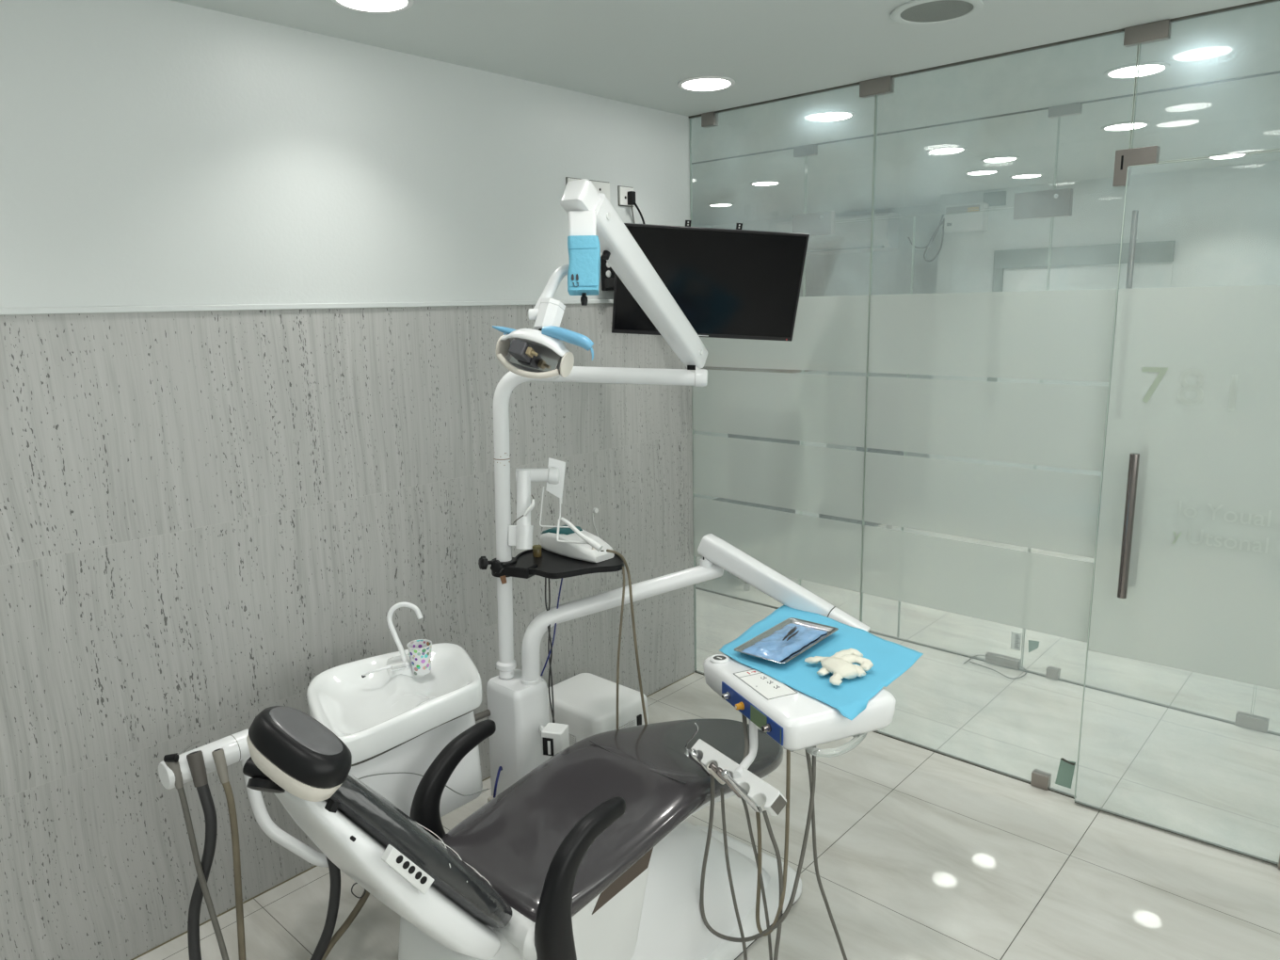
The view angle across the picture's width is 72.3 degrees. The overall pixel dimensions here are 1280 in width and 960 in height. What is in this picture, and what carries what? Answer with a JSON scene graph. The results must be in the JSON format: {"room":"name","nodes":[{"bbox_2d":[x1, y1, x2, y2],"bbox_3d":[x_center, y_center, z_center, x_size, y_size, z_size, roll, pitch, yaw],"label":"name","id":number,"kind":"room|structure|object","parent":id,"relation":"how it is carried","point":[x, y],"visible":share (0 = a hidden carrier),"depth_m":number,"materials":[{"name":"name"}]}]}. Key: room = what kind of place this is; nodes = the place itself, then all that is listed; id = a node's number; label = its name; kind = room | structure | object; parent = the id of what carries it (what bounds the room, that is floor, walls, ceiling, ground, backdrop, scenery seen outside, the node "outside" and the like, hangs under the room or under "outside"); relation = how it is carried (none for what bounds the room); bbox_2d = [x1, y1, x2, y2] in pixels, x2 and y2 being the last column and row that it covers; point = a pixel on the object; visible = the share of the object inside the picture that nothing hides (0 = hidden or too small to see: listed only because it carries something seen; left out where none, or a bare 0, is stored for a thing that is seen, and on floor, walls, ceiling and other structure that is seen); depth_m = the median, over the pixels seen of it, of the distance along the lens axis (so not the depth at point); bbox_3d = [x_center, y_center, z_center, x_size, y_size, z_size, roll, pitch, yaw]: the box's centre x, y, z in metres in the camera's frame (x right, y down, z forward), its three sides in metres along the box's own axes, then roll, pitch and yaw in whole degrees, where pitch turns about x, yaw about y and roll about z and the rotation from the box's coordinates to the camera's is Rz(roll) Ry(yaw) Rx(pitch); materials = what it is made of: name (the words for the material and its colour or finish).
{"room":"dental clinic","nodes":[
{"label":"dental clinic","id":0,"kind":"room"},
{"bbox_2d":[0,0,694,959],"bbox_3d":[-1.314,0.051,2.271,0.132,2.450,4.512,9,15,41],"label":"wall","id":1,"kind":"structure","parent":0,"point":[256,277],"depth_m":2.42,"materials":[{"name":"paint"}]},
{"bbox_2d":[130,672,694,959],"bbox_3d":[-1.251,1.259,2.464,0.004,0.002,4.490,9,15,41],"label":"trim","id":2,"kind":"structure","parent":1,"relation":"attached to","point":[694,672],"depth_m":2.58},
{"bbox_2d":[589,179,610,203],"bbox_3d":[-0.161,-1.073,3.263,0.034,0.073,0.106,9,15,41],"label":"wall socket","id":3,"kind":"object","parent":1,"relation":"attached to","point":[603,187],"depth_m":3.29,"materials":[{"name":"plastic"}]},
{"bbox_2d":[600,256,614,290],"bbox_3d":[-0.098,-0.795,3.370,0.050,0.130,0.116,9,15,41],"label":"strip","id":4,"kind":"object","parent":1,"relation":"attached to","point":[607,275],"visible":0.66,"depth_m":3.34,"materials":[{"name":"black plastic"}]},
{"bbox_2d":[617,185,635,207],"bbox_3d":[-0.044,-1.099,3.389,0.034,0.074,0.084,9,15,41],"label":"wall socket","id":5,"kind":"object","parent":1,"relation":"attached to","point":[626,195],"visible":1,"depth_m":3.38,"materials":[{"name":"plastic"}]},
{"bbox_2d":[611,220,809,341],"bbox_3d":[0.245,-0.758,3.392,0.726,0.448,0.393,-2,11,-4],"label":"television","id":6,"kind":"object","parent":1,"relation":"attached to","point":[738,283],"visible":0.67,"depth_m":3.26,"materials":[{"name":"black plastic"}]},
{"bbox_2d":[689,75,895,671],"bbox_3d":[0.567,-0.250,3.568,0.897,2.448,0.036,9,15,41],"label":"glass panel","id":7,"kind":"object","parent":1,"relation":"in","point":[831,333],"depth_m":3.55,"materials":[{"name":"clear glass"}]},
{"bbox_2d":[694,670,1076,799],"bbox_3d":[0.877,0.994,3.556,1.668,0.004,0.016,9,15,41],"label":"trim","id":8,"kind":"structure","parent":1,"relation":"attached to","point":[696,671],"depth_m":3.25,"materials":[{"name":"grey metal"}]},
{"bbox_2d":[860,18,1172,790],"bbox_3d":[1.192,-0.152,3.012,0.902,2.448,0.040,9,15,41],"label":"glass panel","id":9,"kind":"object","parent":8,"relation":"on","point":[1062,334],"depth_m":3.01,"materials":[{"name":"clear glass"}]},
{"bbox_2d":[688,0,1279,118],"bbox_3d":[1.468,-1.303,2.504,3.400,0.006,0.018,9,15,41],"label":"trim","id":10,"kind":"structure","parent":1,"relation":"attached to","point":[1263,2],"depth_m":2.76,"materials":[{"name":"black metal"}]},
{"bbox_2d":[1131,43,1279,162],"bbox_3d":[2.089,-1.018,1.994,1.720,0.377,0.011,9,15,41],"label":"trim","id":11,"kind":"structure","parent":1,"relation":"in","point":[1140,43],"depth_m":2.54,"materials":[{"name":"clear glass"}]},
{"bbox_2d":[1073,150,1279,868],"bbox_3d":[1.749,0.132,2.516,0.786,2.055,0.135,9,15,41],"label":"door","id":12,"kind":"structure","parent":11,"relation":"attached to","point":[1187,566],"depth_m":2.59,"materials":[{"name":"clear glass"}]},
{"bbox_2d":[692,224,711,227],"bbox_3d":[-0.435,-1.067,7.754,0.100,2.450,5.000,9,15,41],"label":"wall","id":13,"kind":"structure","parent":0,"point":[694,225],"depth_m":8.60,"materials":[{"name":"paint"}]},
{"bbox_2d":[798,156,805,585],"bbox_3d":[-0.268,-0.636,5.585,3.011,2.438,0.011,9,15,41],"label":"window","id":14,"kind":"structure","parent":13,"relation":"in","point":[805,156],"depth_m":4.47,"materials":[{"name":"clear glass"}]},
{"bbox_2d":[691,70,1279,164],"bbox_3d":[0.963,-1.637,4.226,6.500,0.006,0.013,9,15,41],"label":"trim","id":15,"kind":"structure","parent":13,"relation":"attached to","point":[1278,72],"depth_m":3.69,"materials":[{"name":"grey metal"}]},
{"bbox_2d":[792,116,1073,236],"bbox_3d":[1.274,-1.378,3.996,1.326,0.435,0.040,9,15,41],"label":"window","id":16,"kind":"structure","parent":15,"relation":"attached to","point":[1055,202],"depth_m":3.71,"materials":[{"name":"metal"}]},
{"bbox_2d":[800,216,914,637],"bbox_3d":[1.074,-0.239,4.434,0.577,2.060,0.036,9,15,41],"label":"door","id":17,"kind":"structure","parent":16,"relation":"attached to","point":[911,216],"depth_m":4.26,"materials":[{"name":"clear glass"}]},
{"bbox_2d":[897,208,1052,670],"bbox_3d":[1.514,-0.170,4.043,0.603,2.060,0.036,9,15,41],"label":"door","id":18,"kind":"structure","parent":16,"relation":"attached to","point":[1016,637],"depth_m":4.05,"materials":[{"name":"clear glass"}]},
{"bbox_2d":[695,586,1279,735],"bbox_3d":[1.015,0.759,4.706,6.500,0.006,0.015,9,15,41],"label":"trim","id":19,"kind":"structure","parent":13,"relation":"attached to","point":[699,588],"depth_m":3.92,"materials":[{"name":"grey metal"}]},
{"bbox_2d":[1021,102,1254,716],"bbox_3d":[2.030,-0.270,3.510,0.916,2.448,0.084,9,15,41],"label":"window","id":20,"kind":"structure","parent":19,"relation":"on","point":[1076,108],"depth_m":3.54,"materials":[{"name":"clear glass"}]},
{"bbox_2d":[1234,685,1269,733],"bbox_3d":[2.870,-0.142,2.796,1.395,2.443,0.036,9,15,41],"label":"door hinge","id":21,"kind":"structure","parent":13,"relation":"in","point":[1254,722],"depth_m":3.44,"materials":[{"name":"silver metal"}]},
{"bbox_2d":[134,524,1279,959],"bbox_3d":[0.835,0.986,3.862,7.600,0.100,9.600,9,15,41],"label":"floor","id":22,"kind":"structure","parent":0,"point":[922,854],"depth_m":2.88,"materials":[{"name":"tile"}]},
{"bbox_2d":[487,766,502,801],"bbox_3d":[-0.411,1.030,2.597,0.037,0.364,0.106,2,12,16],"label":"hose","id":23,"kind":"object","parent":22,"relation":"on","point":[500,767],"visible":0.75,"depth_m":2.54,"materials":[{"name":"blue plastic"}]},
{"bbox_2d":[486,448,551,795],"bbox_3d":[-0.370,0.548,2.611,0.160,1.301,0.140,9,15,41],"label":"column","id":24,"kind":"structure","parent":22,"relation":"on","point":[518,711],"depth_m":2.58,"materials":[{"name":"white metal"}]},
{"bbox_2d":[306,601,490,816],"bbox_3d":[-0.602,0.614,2.348,0.531,0.502,0.474,-7,13,-28],"label":"spittoon","id":25,"kind":"object","parent":24,"relation":"attached to","point":[393,722],"visible":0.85,"depth_m":2.29,"materials":[{"name":"ceramic"}]},
{"bbox_2d":[158,728,328,867],"bbox_3d":[-0.906,0.820,2.170,0.466,0.413,0.148,-6,12,-23],"label":"holder","id":26,"kind":"object","parent":25,"relation":"attached to","point":[235,747],"visible":0.68,"depth_m":2.13,"materials":[{"name":"white plastic"}]},
{"bbox_2d":[163,740,229,959],"bbox_3d":[-0.945,0.973,2.005,0.308,0.747,0.067,5,13,29],"label":"hose","id":27,"kind":"object","parent":26,"relation":"attached to","point":[171,760],"visible":1,"depth_m":2.00,"materials":[{"name":"black plastic"}]},
{"bbox_2d":[186,750,217,959],"bbox_3d":[-0.984,0.992,2.009,0.208,0.710,0.109,9,15,41],"label":"hose","id":28,"kind":"object","parent":26,"relation":"hanging from","point":[195,760],"visible":0.96,"depth_m":2.02,"materials":[{"name":"black plastic"}]},
{"bbox_2d":[211,748,246,959],"bbox_3d":[-0.900,0.988,2.022,0.244,0.709,0.081,6,14,34],"label":"hose","id":29,"kind":"object","parent":26,"relation":"attached to","point":[218,755],"visible":1,"depth_m":2.03,"materials":[{"name":"brown plastic"}]},
{"bbox_2d":[310,856,340,959],"bbox_3d":[-0.806,1.064,2.170,0.102,0.475,0.120,9,15,41],"label":"hose","id":30,"kind":"object","parent":26,"relation":"attached to","point":[324,941],"visible":0.66,"depth_m":2.15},
{"bbox_2d":[321,890,369,959],"bbox_3d":[-0.738,1.089,2.192,0.180,0.236,0.025,-9,14,-35],"label":"hose","id":31,"kind":"object","parent":30,"relation":"attached to","point":[361,901],"visible":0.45,"depth_m":2.19,"materials":[{"name":"grey rubber"}]},
{"bbox_2d":[306,642,482,764],"bbox_3d":[-0.664,0.568,2.343,0.421,0.070,0.547,9,15,41],"label":"basin","id":32,"kind":"object","parent":25,"relation":"in","point":[376,705],"depth_m":2.31,"materials":[{"name":"ceramic"}]},
{"bbox_2d":[406,639,431,675],"bbox_3d":[-0.616,0.499,2.457,0.068,0.084,0.068,9,15,41],"label":"paper cup","id":33,"kind":"object","parent":25,"relation":"on","point":[420,649],"visible":1,"depth_m":2.44,"materials":[{"name":"multicoloured paper"}]},
{"bbox_2d":[508,457,565,549],"bbox_3d":[-0.294,0.070,2.561,0.203,0.251,0.098,-8,13,-30],"label":"bracket","id":34,"kind":"object","parent":24,"relation":"attached to","point":[520,535],"visible":0.99,"depth_m":2.53,"materials":[{"name":"white plastic"}]},
{"bbox_2d":[523,498,534,516],"bbox_3d":[-0.314,0.080,2.495,0.038,0.047,0.018,-8,13,-32],"label":"clip","id":35,"kind":"object","parent":34,"relation":"attached to","point":[529,509],"visible":1,"depth_m":2.49,"materials":[{"name":"white plastic"}]},
{"bbox_2d":[539,486,569,527],"bbox_3d":[-0.247,0.079,2.545,0.093,0.120,0.027,-1,11,1],"label":"rod","id":36,"kind":"object","parent":34,"relation":"hanging from","point":[543,487],"visible":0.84,"depth_m":2.54,"materials":[{"name":"white plastic"}]},
{"bbox_2d":[478,547,623,584],"bbox_3d":[-0.254,0.232,2.602,0.414,0.091,0.276,-1,11,-1],"label":"shelf","id":37,"kind":"object","parent":24,"relation":"attached to","point":[551,565],"visible":0.79,"depth_m":2.54,"materials":[{"name":"black plastic"}]},
{"bbox_2d":[532,544,542,557],"bbox_3d":[-0.312,0.215,2.657,0.028,0.033,0.028,9,15,41],"label":"jar","id":38,"kind":"object","parent":37,"relation":"on","point":[536,549],"visible":0.99,"depth_m":2.65,"materials":[{"name":"glass"}]},
{"bbox_2d":[544,577,554,722],"bbox_3d":[-0.266,0.506,2.571,0.013,0.470,0.107,-2,11,-6],"label":"cable","id":39,"kind":"object","parent":37,"relation":"hanging from","point":[545,578],"visible":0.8,"depth_m":2.58,"materials":[{"name":"rubber"}]},
{"bbox_2d":[547,578,555,722],"bbox_3d":[-0.264,0.506,2.570,0.019,0.470,0.108,-3,11,-7],"label":"cable","id":40,"kind":"object","parent":37,"relation":"hanging from","point":[548,579],"visible":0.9,"depth_m":2.58,"materials":[{"name":"black rubber"}]},
{"bbox_2d":[540,577,562,675],"bbox_3d":[-0.257,0.429,2.576,0.028,0.293,0.091,9,15,41],"label":"cable","id":41,"kind":"object","parent":37,"relation":"hanging from","point":[562,578],"visible":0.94,"depth_m":2.58,"materials":[{"name":"rubber"}]},
{"bbox_2d":[539,517,614,562],"bbox_3d":[-0.195,0.165,2.599,0.368,0.148,0.211,9,15,41],"label":"ultrasonic scaler","id":42,"kind":"object","parent":37,"relation":"on","point":[574,542],"visible":0.98,"depth_m":2.61,"materials":[{"name":"white plastic"}]},
{"bbox_2d":[616,566,624,729],"bbox_3d":[-0.059,0.509,2.546,0.015,0.505,0.112,2,12,18],"label":"hose","id":43,"kind":"object","parent":37,"relation":"hanging from","point":[623,569],"visible":0.94,"depth_m":2.54,"materials":[{"name":"grey rubber"}]},
{"bbox_2d":[606,549,647,724],"bbox_3d":[-0.024,0.454,2.529,0.112,0.525,0.079,9,15,41],"label":"hose","id":44,"kind":"object","parent":37,"relation":"hanging from","point":[620,555],"visible":0.99,"depth_m":2.54,"materials":[{"name":"grey rubber"}]},
{"bbox_2d":[538,722,569,756],"bbox_3d":[-0.261,0.730,2.569,0.082,0.076,0.222,-4,12,-15],"label":"box","id":45,"kind":"object","parent":24,"relation":"attached to","point":[554,736],"visible":0.77,"depth_m":2.48,"materials":[{"name":"white plastic"}]},
{"bbox_2d":[492,178,707,448],"bbox_3d":[-0.142,-0.362,2.134,0.613,0.665,0.627,0,11,4],"label":"lamp","id":46,"kind":"object","parent":24,"relation":"on","point":[539,353],"visible":0.97,"depth_m":2.01,"materials":[{"name":"white plastic"}]},
{"bbox_2d":[567,235,600,295],"bbox_3d":[-0.122,-0.469,1.919,0.072,0.127,0.080,-1,11,1],"label":"cover","id":47,"kind":"object","parent":46,"relation":"attached to","point":[584,271],"visible":1,"depth_m":1.89,"materials":[{"name":"plastic"}]},
{"bbox_2d":[520,533,895,815],"bbox_3d":[0.216,0.472,2.425,1.074,0.456,0.826,9,15,41],"label":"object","id":48,"kind":"object","parent":24,"relation":"attached to","point":[795,720],"visible":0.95,"depth_m":2.14,"materials":[{"name":"white plastic"}]},
{"bbox_2d":[520,676,541,685],"bbox_3d":[-0.325,0.594,2.606,0.060,0.012,0.060,9,15,41],"label":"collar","id":49,"kind":"object","parent":48,"relation":"attached to","point":[525,680],"depth_m":2.58,"materials":[{"name":"white plastic"}]},
{"bbox_2d":[720,787,747,959],"bbox_3d":[0.232,1.011,2.135,0.088,0.537,0.008,9,15,41],"label":"hose","id":50,"kind":"object","parent":48,"relation":"hanging from","point":[721,789],"visible":1,"depth_m":2.13,"materials":[{"name":"grey rubber"}]},
{"bbox_2d":[741,713,749,761],"bbox_3d":[0.249,0.627,2.098,0.023,0.119,0.134,1,12,11],"label":"hose","id":51,"kind":"object","parent":48,"relation":"attached to","point":[744,720],"visible":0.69,"depth_m":2.13,"materials":[{"name":"grey rubber"}]},
{"bbox_2d":[740,797,772,959],"bbox_3d":[0.276,0.985,2.090,0.111,0.519,0.008,9,15,41],"label":"hose","id":52,"kind":"object","parent":48,"relation":"hanging from","point":[743,799],"visible":0.9,"depth_m":2.07,"materials":[{"name":"grey rubber"}]},
{"bbox_2d":[699,745,815,942],"bbox_3d":[0.287,0.879,2.136,0.269,0.544,0.133,9,15,41],"label":"hose","id":53,"kind":"object","parent":48,"relation":"hanging from","point":[780,920],"visible":0.98,"depth_m":2.11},
{"bbox_2d":[762,810,783,959],"bbox_3d":[0.311,1.006,2.061,0.058,0.482,0.010,9,15,41],"label":"hose","id":54,"kind":"object","parent":48,"relation":"hanging from","point":[764,812],"visible":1,"depth_m":2.03,"materials":[{"name":"grey rubber"}]},
{"bbox_2d":[755,749,790,936],"bbox_3d":[0.329,0.844,2.063,0.082,0.496,0.092,9,15,41],"label":"hose","id":55,"kind":"object","parent":48,"relation":"hanging from","point":[788,765],"visible":0.98,"depth_m":2.06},
{"bbox_2d":[719,605,923,719],"bbox_3d":[0.462,0.453,2.309,0.511,0.026,0.543,9,15,41],"label":"drape","id":56,"kind":"object","parent":48,"relation":"on","point":[890,660],"visible":0.63,"depth_m":2.24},
{"bbox_2d":[734,617,838,664],"bbox_3d":[0.395,0.429,2.341,0.155,0.010,0.303,8,15,39],"label":"steel tray","id":57,"kind":"object","parent":56,"relation":"on","point":[830,630],"visible":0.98,"depth_m":2.37,"materials":[{"name":"silver metal"}]},
{"bbox_2d":[741,622,827,661],"bbox_3d":[0.389,0.417,2.338,0.119,0.030,0.265,8,15,39],"label":"packet","id":58,"kind":"object","parent":57,"relation":"in","point":[791,638],"visible":1,"depth_m":2.31,"materials":[{"name":"blue plastic"}]},
{"bbox_2d":[804,648,873,686],"bbox_3d":[0.507,0.455,2.168,0.163,0.028,0.162,-5,12,-18],"label":"glove","id":59,"kind":"object","parent":56,"relation":"on","point":[840,664],"visible":1,"depth_m":2.15,"materials":[{"name":"white rubber"}]},
{"bbox_2d":[805,750,847,959],"bbox_3d":[0.460,0.946,2.149,0.161,0.688,0.042,-8,13,-29],"label":"hose","id":60,"kind":"object","parent":48,"relation":"hanging from","point":[808,755],"visible":0.89,"depth_m":2.15,"materials":[{"name":"grey rubber"}]},
{"bbox_2d":[242,705,801,959],"bbox_3d":[-0.161,0.781,2.100,0.593,1.037,1.490,9,15,41],"label":"dental chair","id":61,"kind":"object","parent":22,"relation":"on","point":[593,854],"visible":0.87,"depth_m":1.98,"materials":[{"name":"leather"}]},
{"bbox_2d":[248,705,351,788],"bbox_3d":[-0.570,0.446,1.468,0.181,0.116,0.118,4,12,25],"label":"cushion","id":62,"kind":"object","parent":61,"relation":"on","point":[289,748],"depth_m":1.43,"materials":[{"name":"black leather"}]},
{"bbox_2d":[324,798,340,813],"bbox_3d":[-0.519,0.549,1.478,0.017,0.022,0.021,9,15,41],"label":"rocker switch","id":63,"kind":"object","parent":61,"relation":"attached to","point":[332,805],"depth_m":1.47,"materials":[{"name":"black plastic"}]},
{"bbox_2d":[547,672,648,746],"bbox_3d":[-0.170,0.925,3.128,0.345,0.350,0.278,9,15,41],"label":"junction box","id":64,"kind":"object","parent":22,"relation":"on","point":[585,702],"visible":0.3,"depth_m":3.03,"materials":[{"name":"white plastic"}]},
{"bbox_2d":[694,366,828,517],"bbox_3d":[0.636,-0.341,7.132,1.780,1.225,0.580,9,15,41],"label":"cabinet","id":65,"kind":"object","parent":22,"relation":"on","point":[808,443],"visible":0.11,"depth_m":6.60,"materials":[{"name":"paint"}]},
{"bbox_2d":[963,655,1026,679],"bbox_3d":[1.659,0.866,4.070,0.159,0.009,0.269,-10,15,-39],"label":"loose cable","id":66,"kind":"object","parent":22,"relation":"on","point":[975,655],"visible":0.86,"depth_m":4.05,"materials":[{"name":"grey rubber"}]},
{"bbox_2d":[170,0,1279,224],"bbox_3d":[0.781,-1.514,3.361,7.600,0.100,9.600,9,15,41],"label":"ceiling","id":67,"kind":"structure","parent":0,"point":[634,52],"depth_m":2.99,"materials":[{"name":"paint"}]},
{"bbox_2d":[331,0,413,13],"bbox_3d":[-0.661,-1.185,2.160,0.200,0.009,0.200,9,15,41],"label":"recessed light","id":68,"kind":"object","parent":67,"relation":"in","point":[361,6],"visible":1,"depth_m":2.19,"materials":[{"name":"white plastic"}]},
{"bbox_2d":[677,75,735,92],"bbox_3d":[0.232,-1.387,3.069,0.200,0.009,0.200,9,15,41],"label":"recessed light","id":69,"kind":"object","parent":67,"relation":"in","point":[709,83],"visible":1,"depth_m":3.05,"materials":[{"name":"white plastic"}]},
{"bbox_2d":[682,79,730,90],"bbox_3d":[0.232,-1.385,3.069,0.166,0.006,0.166,9,15,41],"label":"diffuser","id":70,"kind":"object","parent":69,"relation":"attached to","point":[687,84],"depth_m":3.06,"materials":[{"name":"white plastic"}]},
{"bbox_2d":[707,203,734,207],"bbox_3d":[0.635,-2.158,6.871,0.200,0.009,0.200,9,15,41],"label":"recessed light","id":71,"kind":"object","parent":67,"relation":"in","point":[712,204],"visible":1,"depth_m":6.84,"materials":[{"name":"white plastic"}]},
{"bbox_2d":[749,180,781,186],"bbox_3d":[0.811,-1.921,5.671,0.200,0.009,0.200,9,15,41],"label":"recessed light","id":72,"kind":"object","parent":67,"relation":"in","point":[759,183],"visible":1,"depth_m":5.64,"materials":[{"name":"white plastic"}]},
{"bbox_2d":[752,181,778,185],"bbox_3d":[0.811,-1.919,5.671,0.166,0.006,0.166,9,15,41],"label":"diffuser","id":73,"kind":"object","parent":72,"relation":"attached to","point":[753,183],"depth_m":5.64,"materials":[{"name":"white plastic"}]},
{"bbox_2d":[806,110,855,122],"bbox_3d":[0.796,-1.515,3.650,0.200,0.009,0.200,9,15,41],"label":"recessed light","id":74,"kind":"object","parent":67,"relation":"in","point":[828,116],"visible":1,"depth_m":3.62,"materials":[{"name":"white plastic"}]},
{"bbox_2d":[810,112,851,121],"bbox_3d":[0.796,-1.514,3.651,0.166,0.006,0.166,9,15,41],"label":"diffuser","id":75,"kind":"object","parent":74,"relation":"attached to","point":[814,117],"depth_m":3.64,"materials":[{"name":"white plastic"}]},
{"bbox_2d":[890,0,983,26],"bbox_3d":[0.794,-1.254,2.345,0.236,0.009,0.236,9,15,41],"label":"ceiling speaker","id":76,"kind":"object","parent":67,"relation":"attached to","point":[916,12],"visible":1,"depth_m":2.34,"materials":[{"name":"paint"}]},
{"bbox_2d":[926,146,967,154],"bbox_3d":[1.598,-1.716,4.562,0.200,0.009,0.200,9,15,41],"label":"recessed light","id":77,"kind":"object","parent":67,"relation":"in","point":[943,150],"visible":1,"depth_m":4.54,"materials":[{"name":"white plastic"}]},
{"bbox_2d":[929,148,963,154],"bbox_3d":[1.598,-1.714,4.562,0.166,0.006,0.166,9,15,41],"label":"diffuser","id":78,"kind":"object","parent":77,"relation":"attached to","point":[933,151],"depth_m":4.55,"materials":[{"name":"white plastic"}]},
{"bbox_2d":[964,169,999,175],"bbox_3d":[2.107,-1.893,5.391,0.200,0.009,0.200,9,15,41],"label":"recessed light","id":79,"kind":"object","parent":67,"relation":"in","point":[981,171],"visible":1,"depth_m":5.36,"materials":[{"name":"white plastic"}]},
{"bbox_2d":[967,171,996,175],"bbox_3d":[2.107,-1.891,5.391,0.166,0.006,0.166,9,15,41],"label":"diffuser","id":80,"kind":"object","parent":79,"relation":"attached to","point":[968,172],"depth_m":5.38,"materials":[{"name":"white plastic"}]},
{"bbox_2d":[980,155,1019,162],"bbox_3d":[2.012,-1.791,4.894,0.200,0.009,0.200,9,15,41],"label":"recessed light","id":81,"kind":"object","parent":67,"relation":"in","point":[996,159],"visible":1,"depth_m":4.87,"materials":[{"name":"white plastic"}]},
{"bbox_2d":[984,157,1015,162],"bbox_3d":[2.012,-1.789,4.894,0.166,0.006,0.166,9,15,41],"label":"diffuser","id":82,"kind":"object","parent":81,"relation":"attached to","point":[990,159],"depth_m":4.87,"materials":[{"name":"white plastic"}]},
{"bbox_2d":[1009,173,1043,178],"bbox_3d":[2.471,-1.941,5.595,0.200,0.009,0.200,9,15,41],"label":"recessed light","id":83,"kind":"object","parent":67,"relation":"in","point":[1026,175],"visible":1,"depth_m":5.57,"materials":[{"name":"white plastic"}]},
{"bbox_2d":[1012,175,1040,178],"bbox_3d":[2.471,-1.940,5.595,0.166,0.006,0.166,9,15,41],"label":"diffuser","id":84,"kind":"object","parent":83,"relation":"attached to","point":[1014,176],"depth_m":5.58,"materials":[{"name":"white plastic"}]},
{"bbox_2d":[1101,121,1150,131],"bbox_3d":[2.221,-1.618,4.008,0.200,0.009,0.200,9,15,41],"label":"recessed light","id":85,"kind":"object","parent":67,"relation":"in","point":[1119,126],"visible":0.94,"depth_m":3.98,"materials":[{"name":"white plastic"}]},
{"bbox_2d":[1104,123,1145,130],"bbox_3d":[2.221,-1.616,4.008,0.166,0.006,0.166,9,15,41],"label":"diffuser","id":86,"kind":"object","parent":85,"relation":"attached to","point":[1114,126],"depth_m":3.99,"materials":[{"name":"white plastic"}]},
{"bbox_2d":[1104,62,1169,79],"bbox_3d":[1.707,-1.407,3.012,0.200,0.009,0.200,9,15,41],"label":"recessed light","id":87,"kind":"object","parent":67,"relation":"in","point":[1146,69],"visible":0.91,"depth_m":2.99,"materials":[{"name":"white plastic"}]},
{"bbox_2d":[1108,64,1164,78],"bbox_3d":[1.707,-1.406,3.012,0.166,0.006,0.166,9,15,41],"label":"diffuser","id":88,"kind":"object","parent":87,"relation":"attached to","point":[1125,71],"depth_m":3.00,"materials":[{"name":"white plastic"}]},
{"bbox_2d":[1206,152,1248,159],"bbox_3d":[3.319,-1.830,4.947,0.200,0.009,0.200,9,15,41],"label":"recessed light","id":89,"kind":"object","parent":67,"relation":"in","point":[1228,152],"visible":0.55,"depth_m":4.93,"materials":[{"name":"white plastic"}]},
{"bbox_2d":[1210,154,1243,159],"bbox_3d":[3.319,-1.828,4.947,0.166,0.006,0.166,9,15,41],"label":"diffuser","id":90,"kind":"object","parent":89,"relation":"attached to","point":[1214,154],"depth_m":4.94,"materials":[{"name":"white plastic"}]},
{"bbox_2d":[711,203,940,458],"bbox_3d":[1.760,-1.194,8.147,2.610,2.450,0.150,9,15,41],"label":"wall","id":91,"kind":"structure","parent":0,"point":[841,274],"depth_m":7.61,"materials":[{"name":"paint"}]},
{"bbox_2d":[776,212,899,255],"bbox_3d":[1.722,-2.152,7.716,1.100,0.299,0.220,9,15,41],"label":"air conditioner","id":92,"kind":"object","parent":91,"relation":"attached to","point":[853,237],"visible":0.71,"depth_m":7.49,"materials":[{"name":"white plastic"}]},
{"bbox_2d":[928,160,1279,538],"bbox_3d":[4.142,-0.662,5.237,4.890,2.450,0.150,9,15,41],"label":"wall","id":93,"kind":"structure","parent":0,"point":[1224,222],"depth_m":5.63,"materials":[{"name":"paint"}]},
{"bbox_2d":[907,214,943,248],"bbox_3d":[2.166,-1.881,6.649,0.281,0.242,0.013,9,15,41],"label":"cable","id":94,"kind":"object","parent":93,"relation":"hanging from","point":[942,216],"visible":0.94,"depth_m":6.62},
{"bbox_2d":[944,202,989,233],"bbox_3d":[2.386,-1.916,6.407,0.288,0.187,0.104,9,15,41],"label":"box","id":95,"kind":"object","parent":93,"relation":"attached to","point":[973,221],"visible":0.98,"depth_m":6.36,"materials":[{"name":"white plastic"}]},
{"bbox_2d":[923,218,944,261],"bbox_3d":[2.213,-1.803,6.595,0.156,0.312,0.013,9,15,41],"label":"hanging cable","id":96,"kind":"object","parent":95,"relation":"hanging from","point":[943,221],"visible":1,"depth_m":6.58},
{"bbox_2d":[982,191,1006,207],"bbox_3d":[2.550,-2.020,6.296,0.160,0.099,0.012,9,15,41],"label":"wall sign","id":97,"kind":"object","parent":93,"relation":"attached to","point":[993,199],"visible":0.86,"depth_m":6.29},
{"bbox_2d":[987,240,1175,405],"bbox_3d":[3.006,-1.046,6.077,1.139,1.121,0.030,9,15,41],"label":"window","id":98,"kind":"structure","parent":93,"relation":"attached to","point":[1092,266],"depth_m":5.99,"materials":[{"name":"glass"}]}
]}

